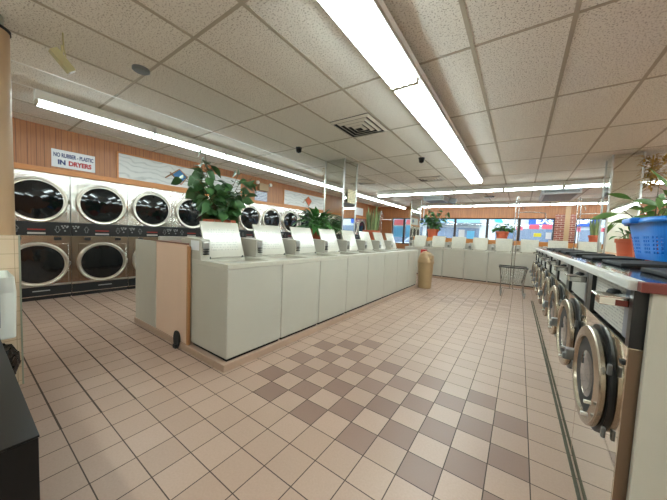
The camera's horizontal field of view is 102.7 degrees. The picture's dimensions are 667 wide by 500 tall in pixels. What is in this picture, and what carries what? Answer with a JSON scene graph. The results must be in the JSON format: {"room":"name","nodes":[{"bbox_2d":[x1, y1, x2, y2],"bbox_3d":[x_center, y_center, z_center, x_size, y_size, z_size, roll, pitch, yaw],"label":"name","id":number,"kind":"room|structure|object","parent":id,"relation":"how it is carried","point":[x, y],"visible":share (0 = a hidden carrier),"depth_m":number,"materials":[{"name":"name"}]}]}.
{"room":"laundry","nodes":[
{"label":"laundry","id":0,"kind":"room"},
{"bbox_2d":[0,235,21,384],"bbox_3d":[-3.044,0.467,1.949,0.760,1.190,0.920,5,4,35],"label":"wall partition","id":1,"kind":"structure","parent":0,"point":[9,254],"depth_m":2.07,"materials":[{"name":"tile"}]},
{"bbox_2d":[0,27,15,234],"bbox_3d":[-2.648,-0.906,2.051,0.236,1.570,0.236,5,4,35],"label":"trim","id":2,"kind":"structure","parent":1,"relation":"on","point":[7,197],"depth_m":2.07,"materials":[{"name":"beige paint"}]},
{"bbox_2d":[18,235,23,383],"bbox_3d":[-2.468,0.480,2.109,0.010,1.195,0.010,5,4,35],"label":"trim","id":3,"kind":"structure","parent":1,"relation":"attached to","point":[19,249],"depth_m":2.10,"materials":[{"name":"grey"}]},
{"bbox_2d":[12,117,377,229],"bbox_3d":[-2.583,-0.738,8.317,0.980,2.860,15.900,5,4,35],"label":"wall","id":4,"kind":"structure","parent":0,"point":[33,142],"depth_m":4.78,"materials":[{"name":"brown wood"}]},
{"bbox_2d":[51,148,94,172],"bbox_3d":[-4.485,-1.538,4.617,0.016,0.290,0.550,5,4,35],"label":"warning sign","id":5,"kind":"object","parent":4,"relation":"attached to","point":[59,158],"visible":1,"depth_m":4.60,"materials":[{"name":"white"}]},
{"bbox_2d":[116,151,241,195],"bbox_3d":[-3.341,-1.662,6.236,0.025,0.510,2.790,5,4,35],"label":"board","id":6,"kind":"object","parent":4,"relation":"attached to","point":[131,167],"visible":0.53,"depth_m":5.58,"materials":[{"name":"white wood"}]},
{"bbox_2d":[165,169,187,184],"bbox_3d":[-3.506,-1.652,5.977,0.023,0.346,0.481,5,4,35],"label":"fish","id":7,"kind":"object","parent":6,"relation":"attached to","point":[178,173],"visible":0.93,"depth_m":6.01},
{"bbox_2d":[14,162,365,218],"bbox_3d":[-2.506,-1.403,7.479,0.030,0.085,14.650,5,4,35],"label":"trim","id":8,"kind":"structure","parent":4,"relation":"attached to","point":[16,165],"depth_m":5.03,"materials":[{"name":"orange wood"}]},
{"bbox_2d":[255,191,266,201],"bbox_3d":[-2.159,-1.590,7.957,0.006,0.300,0.460,5,4,35],"label":"paper notice","id":9,"kind":"object","parent":4,"relation":"attached to","point":[261,196],"visible":0.93,"depth_m":7.96,"materials":[{"name":"paper"}]},
{"bbox_2d":[256,181,271,191],"bbox_3d":[-2.078,-1.887,7.940,0.115,0.260,0.580,5,4,35],"label":"emergency light","id":10,"kind":"object","parent":4,"relation":"attached to","point":[261,187],"visible":1,"depth_m":7.89,"materials":[{"name":"brown plastic"}]},
{"bbox_2d":[283,189,323,210],"bbox_3d":[-0.710,-1.777,9.996,0.025,0.510,3.210,5,4,35],"label":"board","id":11,"kind":"object","parent":4,"relation":"attached to","point":[292,198],"visible":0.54,"depth_m":9.37,"materials":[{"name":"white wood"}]},
{"bbox_2d":[19,276,582,499],"bbox_3d":[2.492,1.170,4.946,13.400,0.100,16.100,5,4,35],"label":"floor","id":12,"kind":"structure","parent":0,"point":[443,391],"depth_m":2.00,"materials":[{"name":"tile"}]},
{"bbox_2d":[0,270,15,339],"bbox_3d":[-2.495,0.638,1.671,0.400,0.930,0.645,5,4,35],"label":"utility sink","id":13,"kind":"object","parent":12,"relation":"on","point":[7,280],"visible":1,"depth_m":1.79,"materials":[{"name":"white"}]},
{"bbox_2d":[2,343,20,373],"bbox_3d":[-2.290,0.881,1.732,0.346,0.456,0.350,5,4,35],"label":"waste bin","id":14,"kind":"object","parent":12,"relation":"on","point":[13,355],"visible":0.39,"depth_m":1.81,"materials":[{"name":"black"}]},
{"bbox_2d":[0,339,39,499],"bbox_3d":[-1.753,0.874,0.967,1.350,0.608,0.770,5,4,35],"label":"base cabinet","id":15,"kind":"object","parent":12,"relation":"on","point":[19,434],"visible":1,"depth_m":0.88,"materials":[{"name":"black laminate"}]},
{"bbox_2d":[14,168,71,301],"bbox_3d":[-5.165,-0.245,4.566,0.903,2.110,0.825,5,4,35],"label":"dryer","id":16,"kind":"object","parent":12,"relation":"on","point":[42,199],"visible":0.77,"depth_m":4.39,"materials":[{"name":"silver metal"}]},
{"bbox_2d":[70,176,127,295],"bbox_3d":[-4.690,-0.266,5.245,0.903,2.110,0.825,5,4,35],"label":"dryer","id":17,"kind":"object","parent":12,"relation":"on","point":[98,209],"visible":0.98,"depth_m":4.96,"materials":[{"name":"silver metal"}]},
{"bbox_2d":[127,185,172,288],"bbox_3d":[-4.215,-0.287,5.924,0.903,2.110,0.825,5,4,35],"label":"dryer","id":18,"kind":"object","parent":12,"relation":"on","point":[149,211],"visible":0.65,"depth_m":5.54,"materials":[{"name":"silver metal"}]},
{"bbox_2d":[173,330,180,348],"bbox_3d":[-1.712,0.973,2.905,0.116,0.197,0.048,5,4,35],"label":"door stop","id":19,"kind":"object","parent":12,"relation":"on","point":[176,336],"visible":1,"depth_m":2.89,"materials":[{"name":"black rubber"}]},
{"bbox_2d":[172,191,201,236],"bbox_3d":[-3.740,-0.307,6.603,0.903,2.110,0.825,5,4,35],"label":"dryer","id":20,"kind":"object","parent":12,"relation":"on","point":[185,223],"visible":0.3,"depth_m":6.19,"materials":[{"name":"silver metal"}]},
{"bbox_2d":[238,203,260,237],"bbox_3d":[-2.790,-0.349,7.961,0.903,2.110,0.825,5,4,35],"label":"dryer","id":21,"kind":"object","parent":12,"relation":"on","point":[251,215],"visible":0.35,"depth_m":7.66,"materials":[{"name":"silver metal"}]},
{"bbox_2d":[260,204,280,227],"bbox_3d":[-2.314,-0.370,8.640,0.903,2.110,0.825,5,4,35],"label":"dryer","id":22,"kind":"object","parent":12,"relation":"on","point":[269,215],"visible":0.3,"depth_m":8.30,"materials":[{"name":"silver metal"}]},
{"bbox_2d":[134,284,417,372],"bbox_3d":[-0.245,0.945,5.322,2.080,0.068,5.610,5,4,35],"label":"trim","id":23,"kind":"structure","parent":12,"relation":"on","point":[223,366],"depth_m":3.02,"materials":[{"name":"tile"}]},
{"bbox_2d":[136,239,155,327],"bbox_3d":[-2.392,0.402,3.410,0.620,1.058,0.024,5,4,35],"label":"panel","id":24,"kind":"object","parent":23,"relation":"on","point":[145,249],"visible":0.78,"depth_m":3.38,"materials":[{"name":"beige metal"}]},
{"bbox_2d":[155,240,191,344],"bbox_3d":[-0.235,0.373,5.288,0.775,1.077,5.585,5,4,35],"label":"panel","id":25,"kind":"object","parent":23,"relation":"on","point":[173,257],"visible":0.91,"depth_m":2.97,"materials":[{"name":"beige wood"}]},
{"bbox_2d":[155,240,188,244],"bbox_3d":[-0.231,-0.153,5.269,0.730,0.025,5.585,5,4,35],"label":"countertop","id":26,"kind":"structure","parent":25,"relation":"on","point":[168,241],"depth_m":3.02,"materials":[{"name":"laminate"}]},
{"bbox_2d":[171,148,256,226],"bbox_3d":[-1.467,-0.670,3.456,0.725,1.120,1.096,5,4,35],"label":"potted plant","id":27,"kind":"object","parent":25,"relation":"on","point":[222,205],"visible":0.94,"depth_m":3.34,"materials":[{"name":"green plant"}]},
{"bbox_2d":[291,207,342,239],"bbox_3d":[-0.329,-0.513,5.189,1.051,0.696,1.033,4,4,27],"label":"potted plant","id":28,"kind":"object","parent":25,"relation":"on","point":[314,219],"visible":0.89,"depth_m":5.00,"materials":[{"name":"green plant"}]},
{"bbox_2d":[363,205,379,239],"bbox_3d":[1.018,-0.726,7.104,0.458,1.004,0.458,5,4,35],"label":"snake plant","id":29,"kind":"object","parent":25,"relation":"on","point":[371,227],"visible":0.83,"depth_m":7.00,"materials":[{"name":"green plant"}]},
{"bbox_2d":[158,236,201,239],"bbox_3d":[-2.175,0.364,3.700,0.661,1.122,0.686,5,4,35],"label":"washer","id":30,"kind":"object","parent":23,"relation":"on","point":[159,237],"visible":0.04,"depth_m":3.30,"materials":[{"name":"white"}]},
{"bbox_2d":[182,221,282,361],"bbox_3d":[-1.123,0.355,2.964,0.866,1.319,0.686,5,4,35],"label":"washer","id":31,"kind":"object","parent":23,"relation":"on","point":[236,297],"visible":0.94,"depth_m":2.70,"materials":[{"name":"white metal"}]},
{"bbox_2d":[241,224,320,339],"bbox_3d":[-0.728,0.338,3.529,0.866,1.319,0.686,5,4,35],"label":"washer","id":32,"kind":"object","parent":23,"relation":"on","point":[300,274],"visible":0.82,"depth_m":3.33,"materials":[{"name":"white metal"}]},
{"bbox_2d":[282,227,347,323],"bbox_3d":[-0.332,0.321,4.094,0.866,1.319,0.686,5,4,35],"label":"washer","id":33,"kind":"object","parent":23,"relation":"on","point":[333,267],"visible":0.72,"depth_m":3.90,"materials":[{"name":"white metal"}]},
{"bbox_2d":[313,229,368,312],"bbox_3d":[0.063,0.303,4.659,0.866,1.319,0.686,5,4,35],"label":"washer","id":34,"kind":"object","parent":23,"relation":"on","point":[357,263],"visible":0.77,"depth_m":4.46,"materials":[{"name":"white"}]},
{"bbox_2d":[337,230,384,304],"bbox_3d":[0.459,0.286,5.224,0.866,1.319,0.686,5,4,35],"label":"washer","id":35,"kind":"object","parent":23,"relation":"on","point":[375,276],"visible":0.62,"depth_m":5.02,"materials":[{"name":"white"}]},
{"bbox_2d":[356,231,398,297],"bbox_3d":[0.854,0.269,5.790,0.866,1.319,0.686,5,4,35],"label":"washer","id":36,"kind":"object","parent":23,"relation":"on","point":[364,244],"visible":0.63,"depth_m":5.59,"materials":[{"name":"white"}]},
{"bbox_2d":[371,232,408,292],"bbox_3d":[1.250,0.251,6.355,0.866,1.319,0.686,5,4,35],"label":"washer","id":37,"kind":"object","parent":23,"relation":"on","point":[378,243],"visible":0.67,"depth_m":6.15,"materials":[{"name":"white"}]},
{"bbox_2d":[384,233,417,287],"bbox_3d":[1.645,0.234,6.920,0.866,1.319,0.686,5,4,35],"label":"washer","id":38,"kind":"object","parent":23,"relation":"on","point":[389,242],"visible":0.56,"depth_m":6.71,"materials":[{"name":"white"}]},
{"bbox_2d":[280,207,298,237],"bbox_3d":[-1.839,-0.391,9.319,0.903,2.110,0.825,5,4,35],"label":"dryer","id":39,"kind":"object","parent":12,"relation":"on","point":[288,218],"visible":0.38,"depth_m":8.94,"materials":[{"name":"silver metal"}]},
{"bbox_2d":[357,218,365,238],"bbox_3d":[1.011,-0.516,13.393,0.903,2.110,0.825,5,4,35],"label":"dryer","id":40,"kind":"object","parent":12,"relation":"on","point":[361,223],"visible":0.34,"depth_m":13.00,"materials":[{"name":"silver metal"}]},
{"bbox_2d":[409,199,424,245],"bbox_3d":[3.478,-0.653,11.220,0.424,2.860,0.424,5,4,35],"label":"pillar","id":41,"kind":"structure","parent":12,"relation":"on","point":[417,206],"depth_m":11.04,"materials":[{"name":"silver"}]},
{"bbox_2d":[417,251,433,288],"bbox_3d":[2.409,0.508,6.998,0.420,0.965,0.420,5,4,35],"label":"trash bin","id":42,"kind":"object","parent":12,"relation":"on","point":[425,261],"visible":1,"depth_m":6.85,"materials":[{"name":"brown plastic"}]},
{"bbox_2d":[416,274,532,289],"bbox_3d":[4.761,0.983,8.248,5.120,0.068,0.680,5,4,35],"label":"trim","id":43,"kind":"structure","parent":12,"relation":"on","point":[441,277],"depth_m":8.06,"materials":[{"name":"tile"}]},
{"bbox_2d":[405,235,427,273],"bbox_3d":[2.996,0.133,9.539,0.636,1.319,0.866,5,4,35],"label":"washer","id":44,"kind":"object","parent":43,"relation":"on","point":[419,242],"visible":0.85,"depth_m":9.61,"materials":[{"name":"white"}]},
{"bbox_2d":[423,236,446,276],"bbox_3d":[3.520,0.178,9.174,0.636,1.319,0.866,5,4,35],"label":"washer","id":45,"kind":"object","parent":43,"relation":"on","point":[436,246],"visible":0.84,"depth_m":8.81,"materials":[{"name":"white"}]},
{"bbox_2d":[442,237,467,278],"bbox_3d":[4.044,0.222,8.809,0.636,1.319,0.866,5,4,35],"label":"washer","id":46,"kind":"object","parent":43,"relation":"on","point":[454,254],"visible":0.88,"depth_m":8.53,"materials":[{"name":"white"}]},
{"bbox_2d":[463,237,490,281],"bbox_3d":[4.568,0.267,8.444,0.636,1.319,0.866,5,4,35],"label":"washer","id":47,"kind":"object","parent":43,"relation":"on","point":[477,254],"visible":0.92,"depth_m":8.16,"materials":[{"name":"white"}]},
{"bbox_2d":[487,238,514,284],"bbox_3d":[5.091,0.312,8.078,0.636,1.319,0.866,5,4,35],"label":"washer","id":48,"kind":"object","parent":43,"relation":"on","point":[500,253],"visible":0.92,"depth_m":7.83,"materials":[{"name":"white"}]},
{"bbox_2d":[513,239,541,287],"bbox_3d":[5.615,0.357,7.713,0.636,1.319,0.866,5,4,35],"label":"washer","id":49,"kind":"object","parent":43,"relation":"on","point":[525,257],"visible":0.67,"depth_m":7.49,"materials":[{"name":"white"}]},
{"bbox_2d":[542,240,570,248],"bbox_3d":[6.139,0.402,7.348,0.636,1.319,0.866,5,4,35],"label":"washer","id":50,"kind":"object","parent":43,"relation":"on","point":[551,244],"visible":0.23,"depth_m":7.50,"materials":[{"name":"white"}]},
{"bbox_2d":[571,242,596,251],"bbox_3d":[6.662,0.447,6.983,0.636,1.319,0.866,5,4,35],"label":"washer","id":51,"kind":"object","parent":43,"relation":"on","point":[585,246],"visible":0.12,"depth_m":7.13,"materials":[{"name":"white"}]},
{"bbox_2d":[413,237,576,247],"bbox_3d":[5.351,0.341,8.771,5.440,1.335,0.555,5,4,35],"label":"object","id":52,"kind":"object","parent":12,"relation":"on","point":[541,244],"depth_m":8.54,"materials":[{"name":"metal"}]},
{"bbox_2d":[420,206,449,236],"bbox_3d":[3.723,-1.037,9.899,1.114,1.138,0.676,5,4,35],"label":"potted plant","id":53,"kind":"object","parent":52,"relation":"on","point":[432,223],"visible":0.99,"depth_m":9.78,"materials":[{"name":"green plant"}]},
{"bbox_2d":[492,223,513,238],"bbox_3d":[5.478,-0.596,8.628,0.680,0.562,0.533,5,4,35],"label":"potted plant","id":54,"kind":"object","parent":52,"relation":"on","point":[501,234],"visible":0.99,"depth_m":8.57,"materials":[{"name":"green plant"}]},
{"bbox_2d":[588,219,599,241],"bbox_3d":[7.279,-0.564,7.393,0.312,0.804,0.330,5,4,35],"label":"snake plant","id":55,"kind":"object","parent":52,"relation":"on","point":[594,225],"visible":0.63,"depth_m":7.34,"materials":[{"name":"green plant"}]},
{"bbox_2d":[499,196,545,298],"bbox_3d":[4.457,-0.089,6.312,0.859,2.412,0.524,5,4,32],"label":"cart","id":56,"kind":"object","parent":12,"relation":"on","point":[525,269],"visible":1,"depth_m":6.49,"materials":[{"name":"silver metal"}]},
{"bbox_2d":[499,266,527,283],"bbox_3d":[4.308,0.592,6.429,0.565,0.376,0.485,5,4,32],"label":"basket","id":57,"kind":"object","parent":56,"relation":"on","point":[525,269],"depth_m":6.35,"materials":[{"name":"silver metal"}]},
{"bbox_2d":[529,248,567,305],"bbox_3d":[4.519,0.553,5.472,0.818,1.201,0.750,5,4,34],"label":"washer","id":58,"kind":"object","parent":12,"relation":"on","point":[536,249],"visible":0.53,"depth_m":5.57,"materials":[{"name":"silver"}]},
{"bbox_2d":[530,249,574,313],"bbox_3d":[4.094,0.573,4.854,0.818,1.201,0.750,5,4,34],"label":"washer","id":59,"kind":"object","parent":12,"relation":"on","point":[536,266],"visible":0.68,"depth_m":4.95,"materials":[{"name":"silver"}]},
{"bbox_2d":[531,301,580,499],"bbox_3d":[2.736,1.214,3.516,0.016,0.008,5.970,5,4,34],"label":"trim","id":60,"kind":"structure","parent":12,"relation":"on","point":[578,496],"depth_m":1.89,"materials":[{"name":"grey metal"}]},
{"bbox_2d":[532,250,582,324],"bbox_3d":[3.669,0.592,4.236,0.818,1.201,0.750,5,4,34],"label":"washer","id":61,"kind":"object","parent":12,"relation":"on","point":[541,268],"visible":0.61,"depth_m":4.34,"materials":[{"name":"silver"}]},
{"bbox_2d":[534,251,596,340],"bbox_3d":[3.245,0.611,3.618,0.818,1.201,0.750,5,4,34],"label":"washer","id":62,"kind":"object","parent":12,"relation":"on","point":[545,273],"visible":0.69,"depth_m":3.70,"materials":[{"name":"silver"}]},
{"bbox_2d":[573,197,598,249],"bbox_3d":[5.746,-0.018,6.068,0.859,2.412,0.524,4,4,29],"label":"cart","id":63,"kind":"object","parent":12,"relation":"on","point":[580,199],"visible":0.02,"depth_m":6.28,"materials":[{"name":"silver metal"}]},
{"bbox_2d":[542,255,644,392],"bbox_3d":[2.396,0.650,2.382,0.818,1.201,0.750,5,4,34],"label":"washer","id":64,"kind":"object","parent":12,"relation":"on","point":[557,294],"visible":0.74,"depth_m":2.45,"materials":[{"name":"silver"}]},
{"bbox_2d":[538,253,649,359],"bbox_3d":[2.820,0.631,3.000,0.818,1.201,0.750,5,4,34],"label":"washer","id":65,"kind":"object","parent":12,"relation":"on","point":[549,281],"visible":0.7,"depth_m":3.08,"materials":[{"name":"silver"}]},
{"bbox_2d":[549,259,666,448],"bbox_3d":[1.971,0.669,1.764,0.818,1.201,0.750,5,4,34],"label":"washer","id":66,"kind":"object","parent":12,"relation":"on","point":[571,314],"visible":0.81,"depth_m":1.82,"materials":[{"name":"silver metal"}]},
{"bbox_2d":[622,216,666,261],"bbox_3d":[2.434,-0.067,1.835,0.610,0.298,0.721,5,4,35],"label":"laundry basket","id":67,"kind":"object","parent":66,"relation":"on","point":[646,231],"visible":1,"depth_m":1.83,"materials":[{"name":"blue plastic"}]},
{"bbox_2d":[562,265,666,499],"bbox_3d":[1.546,0.689,1.146,0.818,1.201,0.750,5,4,34],"label":"washer","id":68,"kind":"object","parent":12,"relation":"on","point":[606,355],"visible":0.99,"depth_m":1.14,"materials":[{"name":"silver metal"}]},
{"bbox_2d":[626,281,666,499],"bbox_3d":[1.635,0.753,0.597,1.380,1.186,0.043,5,4,35],"label":"end panel","id":69,"kind":"object","parent":12,"relation":"on","point":[647,480],"visible":1,"depth_m":0.94,"materials":[{"name":"beige laminate"}]},
{"bbox_3d":[3.637,0.711,2.886,0.600,1.165,5.980,5,4,35],"label":"console","id":70,"kind":"object","parent":12,"relation":"on","visible":0},
{"bbox_2d":[609,226,632,256],"bbox_3d":[3.868,-0.112,3.502,0.480,0.419,0.342,3,4,8],"label":"potted plant","id":71,"kind":"object","parent":70,"relation":"on","point":[623,246],"visible":0.54,"depth_m":3.44,"materials":[{"name":"green plant"}]},
{"bbox_2d":[596,151,646,253],"bbox_3d":[5.014,-0.773,4.678,0.384,1.694,0.474,5,4,35],"label":"pillar","id":72,"kind":"structure","parent":70,"relation":"on","point":[622,171],"depth_m":4.52,"materials":[{"name":"silver"}]},
{"bbox_2d":[638,153,666,191],"bbox_3d":[5.174,-1.269,4.333,0.492,0.625,0.497,5,4,35],"label":"bouquet","id":73,"kind":"object","parent":72,"relation":"hanging from","point":[656,168],"visible":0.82,"depth_m":4.30,"materials":[{"name":"plant"}]},
{"bbox_2d":[590,184,666,260],"bbox_3d":[3.582,-0.315,2.993,0.871,0.860,0.556,3,4,12],"label":"potted plant","id":74,"kind":"object","parent":70,"relation":"on","point":[651,205],"visible":0.35,"depth_m":3.06,"materials":[{"name":"green plant"}]},
{"bbox_2d":[0,0,666,206],"bbox_3d":[2.619,-1.780,4.766,13.400,0.104,16.100,5,4,35],"label":"ceiling","id":75,"kind":"structure","parent":0,"point":[535,91],"depth_m":2.72,"materials":[{"name":"tile"}]},
{"bbox_2d":[48,32,75,73],"bbox_3d":[-2.312,-1.689,2.299,0.267,0.222,0.163,5,4,35],"label":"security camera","id":76,"kind":"object","parent":75,"relation":"attached to","point":[58,55],"visible":1,"depth_m":2.34,"materials":[{"name":"beige"}]},
{"bbox_2d":[33,88,155,137],"bbox_3d":[-3.163,-1.818,3.653,0.194,0.164,1.250,5,4,35],"label":"ceiling light","id":77,"kind":"object","parent":75,"relation":"attached to","point":[41,98],"visible":1,"depth_m":3.51,"materials":[{"name":"white"}]},
{"bbox_2d":[132,64,149,75],"bbox_3d":[-1.911,-1.782,2.650,0.150,0.032,0.150,5,4,35],"label":"smoke detector","id":78,"kind":"object","parent":75,"relation":"attached to","point":[137,68],"visible":1,"depth_m":2.62,"materials":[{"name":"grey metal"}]},
{"bbox_2d":[153,126,226,157],"bbox_3d":[-2.461,-1.849,4.657,0.194,0.164,1.250,5,4,35],"label":"ceiling light","id":79,"kind":"object","parent":75,"relation":"attached to","point":[164,135],"visible":0.85,"depth_m":4.55,"materials":[{"name":"beige"}]},
{"bbox_2d":[224,149,274,171],"bbox_3d":[-1.759,-1.879,5.660,0.194,0.164,1.250,5,4,35],"label":"ceiling light","id":80,"kind":"object","parent":75,"relation":"attached to","point":[231,155],"visible":0.88,"depth_m":5.57,"materials":[{"name":"beige"}]},
{"bbox_2d":[272,164,309,180],"bbox_3d":[-1.057,-1.910,6.663,0.194,0.164,1.250,5,4,35],"label":"ceiling light","id":81,"kind":"object","parent":75,"relation":"attached to","point":[281,170],"visible":0.87,"depth_m":6.58,"materials":[{"name":"beige"}]},
{"bbox_2d":[306,175,323,185],"bbox_3d":[-0.355,-1.941,7.667,0.194,0.164,1.250,5,4,35],"label":"ceiling light","id":82,"kind":"object","parent":75,"relation":"attached to","point":[314,180],"visible":0.45,"depth_m":7.39,"materials":[{"name":"beige"}]},
{"bbox_2d":[330,113,387,137],"bbox_3d":[0.374,-1.744,3.811,0.601,0.051,0.641,5,4,35],"label":"ceiling vent","id":83,"kind":"object","parent":75,"relation":"in","point":[364,124],"visible":1,"depth_m":3.73,"materials":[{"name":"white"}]},
{"bbox_2d":[317,0,421,90],"bbox_3d":[0.308,-1.578,1.964,0.307,0.163,1.250,5,4,35],"label":"ceiling light","id":84,"kind":"object","parent":75,"relation":"attached to","point":[369,25],"visible":1,"depth_m":1.91,"materials":[{"name":"white plastic"}]},
{"bbox_2d":[377,190,412,196],"bbox_3d":[2.094,-1.924,9.122,1.250,0.164,0.194,5,4,35],"label":"ceiling light","id":85,"kind":"object","parent":75,"relation":"attached to","point":[404,192],"visible":0.88,"depth_m":9.05,"materials":[{"name":"beige"}]},
{"bbox_2d":[390,70,451,133],"bbox_3d":[1.025,-1.609,2.988,0.307,0.163,1.250,5,4,35],"label":"ceiling light","id":86,"kind":"object","parent":75,"relation":"attached to","point":[421,99],"visible":0.84,"depth_m":2.86,"materials":[{"name":"beige"}]},
{"bbox_2d":[416,176,444,181],"bbox_3d":[2.534,-1.844,6.985,0.601,0.051,0.481,5,4,35],"label":"ceiling vent","id":87,"kind":"object","parent":75,"relation":"in","point":[432,178],"visible":1,"depth_m":6.91,"materials":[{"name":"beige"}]},
{"bbox_2d":[412,188,453,194],"bbox_3d":[3.125,-1.836,8.403,1.250,0.164,0.194,5,4,35],"label":"ceiling light","id":88,"kind":"object","parent":75,"relation":"attached to","point":[438,190],"visible":0.95,"depth_m":8.33,"materials":[{"name":"beige"}]},
{"bbox_2d":[423,195,448,202],"bbox_3d":[3.933,-1.922,10.184,0.750,0.163,0.912,5,4,35],"label":"air conditioner","id":89,"kind":"object","parent":75,"relation":"attached to","point":[430,199],"visible":0.88,"depth_m":9.90,"materials":[{"name":"grey"}]},
{"bbox_2d":[425,197,446,202],"bbox_3d":[3.910,-1.901,10.152,0.630,0.124,0.832,5,4,35],"label":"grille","id":90,"kind":"object","parent":89,"relation":"attached to","point":[428,199],"depth_m":9.90,"materials":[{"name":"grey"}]},
{"bbox_2d":[427,123,466,157],"bbox_3d":[1.741,-1.641,4.012,0.307,0.163,1.250,5,4,35],"label":"ceiling light","id":91,"kind":"object","parent":75,"relation":"attached to","point":[450,141],"visible":0.83,"depth_m":3.92,"materials":[{"name":"beige"}]},
{"bbox_2d":[440,203,471,206],"bbox_3d":[5.263,-1.929,11.458,1.250,0.164,0.194,5,4,35],"label":"ceiling light","id":92,"kind":"object","parent":75,"relation":"attached to","point":[442,204],"visible":0.97,"depth_m":11.38,"materials":[{"name":"beige"}]},
{"bbox_2d":[448,149,476,172],"bbox_3d":[2.458,-1.672,5.035,0.307,0.163,1.250,5,4,35],"label":"ceiling light","id":93,"kind":"object","parent":75,"relation":"attached to","point":[465,164],"visible":0.84,"depth_m":4.97,"materials":[{"name":"beige"}]},
{"bbox_2d":[463,167,483,183],"bbox_3d":[3.174,-1.704,6.059,0.307,0.163,1.250,5,4,35],"label":"ceiling light","id":94,"kind":"object","parent":75,"relation":"attached to","point":[473,177],"visible":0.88,"depth_m":6.01,"materials":[{"name":"beige"}]},
{"bbox_2d":[454,185,503,192],"bbox_3d":[4.156,-1.748,7.684,1.250,0.164,0.194,5,4,35],"label":"ceiling light","id":95,"kind":"object","parent":75,"relation":"attached to","point":[489,188],"visible":1,"depth_m":7.61,"materials":[{"name":"beige"}]},
{"bbox_2d":[472,201,508,206],"bbox_3d":[6.294,-1.841,10.740,1.250,0.164,0.194,5,4,35],"label":"ceiling light","id":96,"kind":"object","parent":75,"relation":"attached to","point":[474,204],"visible":1,"depth_m":10.71,"materials":[{"name":"beige"}]},
{"bbox_2d":[509,201,549,205],"bbox_3d":[7.325,-1.753,10.021,1.250,0.164,0.194,5,4,35],"label":"ceiling light","id":97,"kind":"object","parent":75,"relation":"attached to","point":[511,203],"visible":0.98,"depth_m":9.99,"materials":[{"name":"beige"}]},
{"bbox_2d":[504,181,563,190],"bbox_3d":[5.187,-1.659,6.966,1.250,0.164,0.194,5,4,35],"label":"ceiling light","id":98,"kind":"object","parent":75,"relation":"attached to","point":[557,184],"visible":1,"depth_m":6.90,"materials":[{"name":"beige"}]},
{"bbox_2d":[539,188,582,201],"bbox_3d":[6.968,-1.685,8.281,0.880,0.143,1.762,5,4,35],"label":"air conditioner","id":99,"kind":"object","parent":75,"relation":"attached to","point":[570,194],"visible":1,"depth_m":7.78,"materials":[{"name":"grey"}]},
{"bbox_2d":[550,199,598,204],"bbox_3d":[8.356,-1.665,9.302,1.250,0.164,0.194,5,4,35],"label":"ceiling light","id":100,"kind":"object","parent":75,"relation":"attached to","point":[585,201],"visible":0.96,"depth_m":9.24,"materials":[{"name":"beige"}]},
{"bbox_2d":[564,179,603,187],"bbox_3d":[6.218,-1.571,6.247,1.250,0.164,0.194,5,4,35],"label":"ceiling light","id":101,"kind":"object","parent":75,"relation":"attached to","point":[591,182],"visible":0.57,"depth_m":6.35,"materials":[{"name":"beige"}]},
{"bbox_2d":[323,158,357,239],"bbox_3d":[0.149,-1.045,5.852,0.504,1.714,0.534,5,4,35],"label":"pillar","id":102,"kind":"structure","parent":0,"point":[341,175],"depth_m":5.64,"materials":[{"name":"silver metal"}]},
{"bbox_2d":[347,189,355,203],"bbox_3d":[0.389,-1.145,5.736,0.004,0.280,0.320,5,4,35],"label":"paper notice","id":103,"kind":"object","parent":102,"relation":"attached to","point":[351,194],"visible":1,"depth_m":5.73,"materials":[{"name":"paper"}]},
{"bbox_2d":[378,203,665,248],"bbox_3d":[7.112,-0.505,11.368,13.400,2.860,0.200,5,4,35],"label":"wall","id":104,"kind":"structure","parent":0,"point":[551,211],"depth_m":11.47,"materials":[{"name":"brown wood"}]},
{"bbox_2d":[392,218,403,243],"bbox_3d":[3.370,-1.005,13.959,0.650,1.320,0.080,5,4,35],"label":"window","id":105,"kind":"structure","parent":104,"relation":"in","point":[392,218],"depth_m":13.88,"materials":[{"name":"brown metal"}]},
{"bbox_2d":[393,226,402,236],"bbox_3d":[3.380,-0.968,13.933,0.500,0.550,0.008,5,4,35],"label":"poster","id":106,"kind":"object","parent":105,"relation":"attached to","point":[398,230],"visible":1,"depth_m":13.92,"materials":[{"name":"blue paper"}]},
{"bbox_2d":[454,218,487,237],"bbox_3d":[6.157,-0.767,12.016,1.300,1.320,0.080,5,4,35],"label":"window","id":107,"kind":"structure","parent":104,"relation":"in","point":[456,218],"depth_m":11.97,"materials":[{"name":"brown metal"}]},
{"bbox_2d":[486,218,519,240],"bbox_3d":[7.155,-0.681,11.320,1.140,1.320,0.080,5,4,35],"label":"window","id":108,"kind":"structure","parent":104,"relation":"in","point":[488,218],"depth_m":11.25,"materials":[{"name":"brown metal"}]},
{"bbox_2d":[518,218,554,240],"bbox_3d":[8.080,-0.602,10.676,1.120,1.320,0.080,5,4,35],"label":"window","id":109,"kind":"structure","parent":104,"relation":"in","point":[553,219],"depth_m":10.60,"materials":[{"name":"brown metal"}]},
{"bbox_2d":[553,214,575,242],"bbox_3d":[8.769,-0.138,10.214,0.600,2.410,0.250,5,4,35],"label":"brick pillar","id":110,"kind":"structure","parent":104,"relation":"attached to","point":[560,218],"depth_m":10.11,"materials":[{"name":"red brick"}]},
{"bbox_2d":[563,205,571,240],"bbox_3d":[8.743,-0.355,10.054,0.150,2.860,0.030,5,4,35],"label":"trim","id":111,"kind":"structure","parent":104,"relation":"attached to","point":[568,207],"depth_m":10.00,"materials":[{"name":"beige paint"}]},
{"label":"outside","id":112,"kind":"structure","parent":0,"visible":0},
{"bbox_3d":[23.864,0.417,34.286,80.000,0.080,56.500,5,4,35],"label":"ground","id":113,"kind":"structure","parent":112,"visible":0},
{"bbox_2d":[393,219,599,242],"bbox_3d":[19.309,-2.718,27.366,80.000,6.620,8.900,5,4,35],"label":"building","id":114,"kind":"structure","parent":113,"relation":"on","point":[477,225],"depth_m":25.58,"materials":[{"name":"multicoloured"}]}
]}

